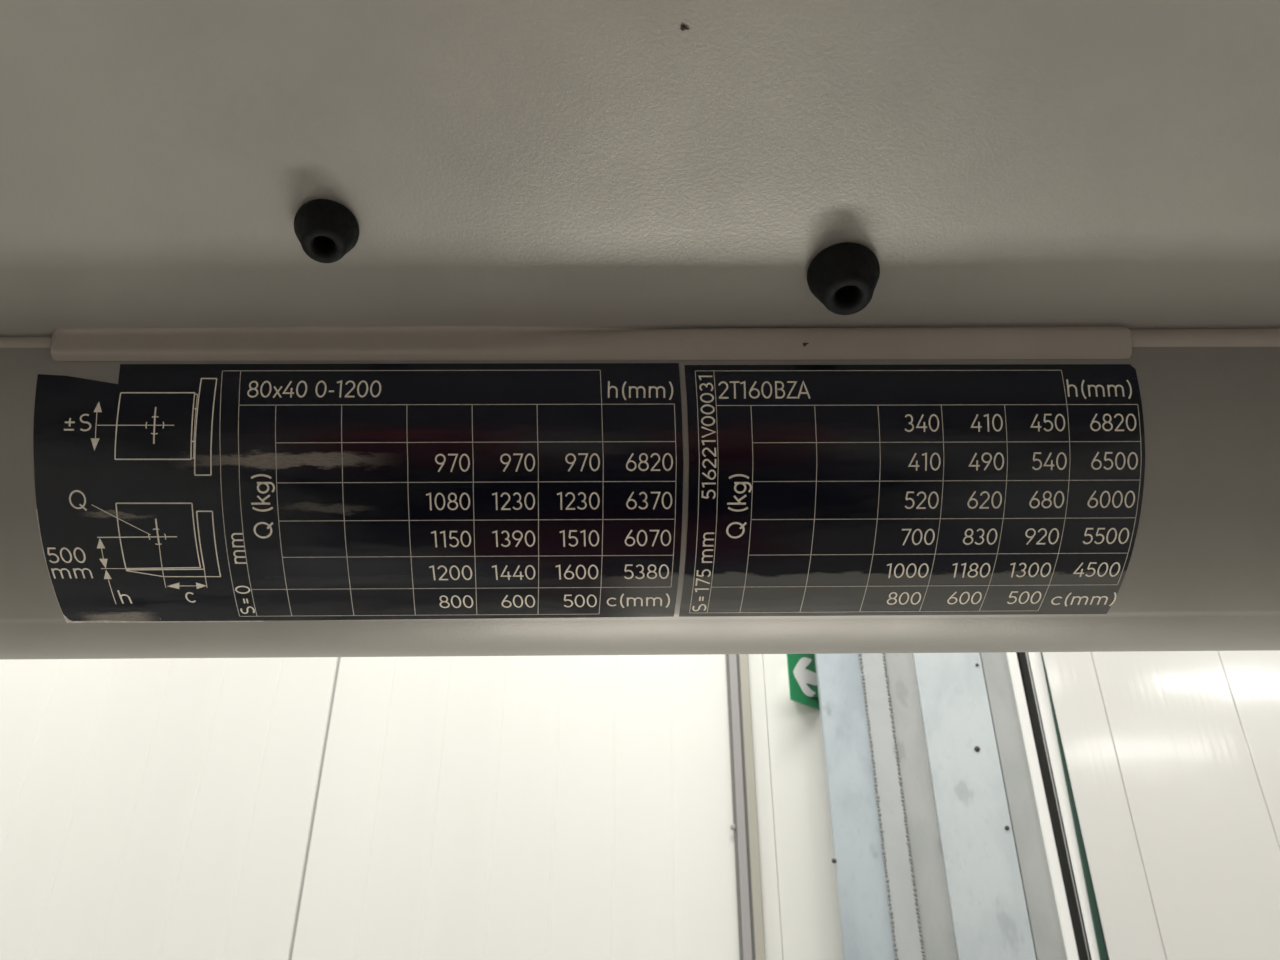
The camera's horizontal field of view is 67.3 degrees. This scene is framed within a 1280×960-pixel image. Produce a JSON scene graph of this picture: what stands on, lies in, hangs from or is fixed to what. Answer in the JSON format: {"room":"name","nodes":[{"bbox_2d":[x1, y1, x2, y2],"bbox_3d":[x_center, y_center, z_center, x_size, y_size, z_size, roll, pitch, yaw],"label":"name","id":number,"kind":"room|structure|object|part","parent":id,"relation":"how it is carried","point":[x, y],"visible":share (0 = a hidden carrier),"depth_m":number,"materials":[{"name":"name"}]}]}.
{"room":"forklift cab","nodes":[
{"label":"forklift cab","id":0,"kind":"room"},
{"bbox_2d":[0,654,842,959],"bbox_3d":[-1.250,1.140,2.575,5.700,4.500,0.100,0,-30,0],"label":"wall","id":1,"kind":"structure","parent":0,"point":[570,807],"depth_m":2.64,"materials":[{"name":"white metal"}]},
{"bbox_3d":[-1.479,1.117,2.534,1.152,4.500,0.006,0,-30,0],"label":"wall panel","id":2,"kind":"part","parent":1,"relation":"part of","materials":[{"name":"white metal"}]},
{"bbox_3d":[-0.319,1.117,2.534,1.154,4.500,0.006,0,-30,0],"label":"wall panel","id":3,"kind":"part","parent":1,"relation":"part of","materials":[{"name":"white metal"}]},
{"bbox_2d":[726,654,765,959],"bbox_3d":[0.283,1.114,2.529,0.076,4.500,0.028,0,-30,0],"label":"trim","id":4,"kind":"structure","parent":1,"relation":"attached to","point":[745,822],"depth_m":2.63,"materials":[{"name":"grey metal"}]},
{"bbox_3d":[0.343,1.116,2.532,0.047,4.500,0.002,0,-30,0],"label":"wall panel","id":5,"kind":"part","parent":1,"relation":"part of","materials":[{"name":"white metal"}]},
{"bbox_3d":[0.984,1.116,2.534,1.233,4.500,0.002,0,-30,0],"label":"wall panel","id":6,"kind":"part","parent":1,"relation":"part of","materials":[{"name":"white metal"}]},
{"bbox_2d":[787,654,819,709],"bbox_3d":[0.464,0.583,2.816,0.163,0.170,0.062,25,-38,-36],"label":"exit sign","id":7,"kind":"object","parent":1,"relation":"attached to","point":[803,688],"visible":0.81,"depth_m":2.78,"materials":[{"name":"green plastic"}]},
{"bbox_3d":[1.500,1.207,-1.909,11.400,0.100,9.900,0,-30,0],"label":"floor","id":8,"kind":"structure","parent":0,"visible":0},
{"bbox_2d":[0,0,1279,659],"bbox_3d":[0.000,0.562,-0.660,1.339,2.266,2.318,0,-30,0],"label":"forklift","id":9,"kind":"object","parent":8,"relation":"on","point":[328,328],"visible":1,"depth_m":0.25,"materials":[{"name":"paint"}]},
{"bbox_2d":[815,652,1078,959],"bbox_3d":[0.780,1.064,2.443,0.579,4.500,0.084,0,-30,0],"label":"steel column","id":10,"kind":"structure","parent":8,"relation":"on","point":[943,841],"depth_m":2.52,"materials":[{"name":"grey metal"}]},
{"bbox_3d":[0.872,1.065,2.445,0.188,4.500,0.080,0,-30,0],"label":"plate","id":11,"kind":"part","parent":10,"relation":"part of","materials":[{"name":"grey metal"}]},
{"bbox_3d":[1.008,1.066,2.446,0.076,4.500,0.070,0,-30,0],"label":"plate","id":12,"kind":"part","parent":10,"relation":"part of","materials":[{"name":"grey metal"}]},
{"bbox_3d":[5.850,1.083,2.475,2.500,4.500,0.070,0,-30,0],"label":"wall","id":13,"kind":"structure","parent":0,"visible":0},
{"bbox_2d":[1016,650,1279,959],"bbox_3d":[2.823,1.055,2.428,3.554,4.500,0.060,0,-30,0],"label":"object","id":14,"kind":"structure","parent":13,"relation":"in","point":[1160,770],"depth_m":2.52,"materials":[{"name":"white metal"}]},
{"bbox_3d":[1.209,1.041,2.403,0.137,4.500,0.003,0,-30,0],"label":"panel","id":15,"kind":"part","parent":14,"relation":"part of","materials":[{"name":"white metal"}]},
{"bbox_3d":[1.818,1.041,2.403,0.359,4.500,0.003,0,-30,0],"label":"panel","id":16,"kind":"part","parent":14,"relation":"part of","materials":[{"name":"white metal"}]}
]}

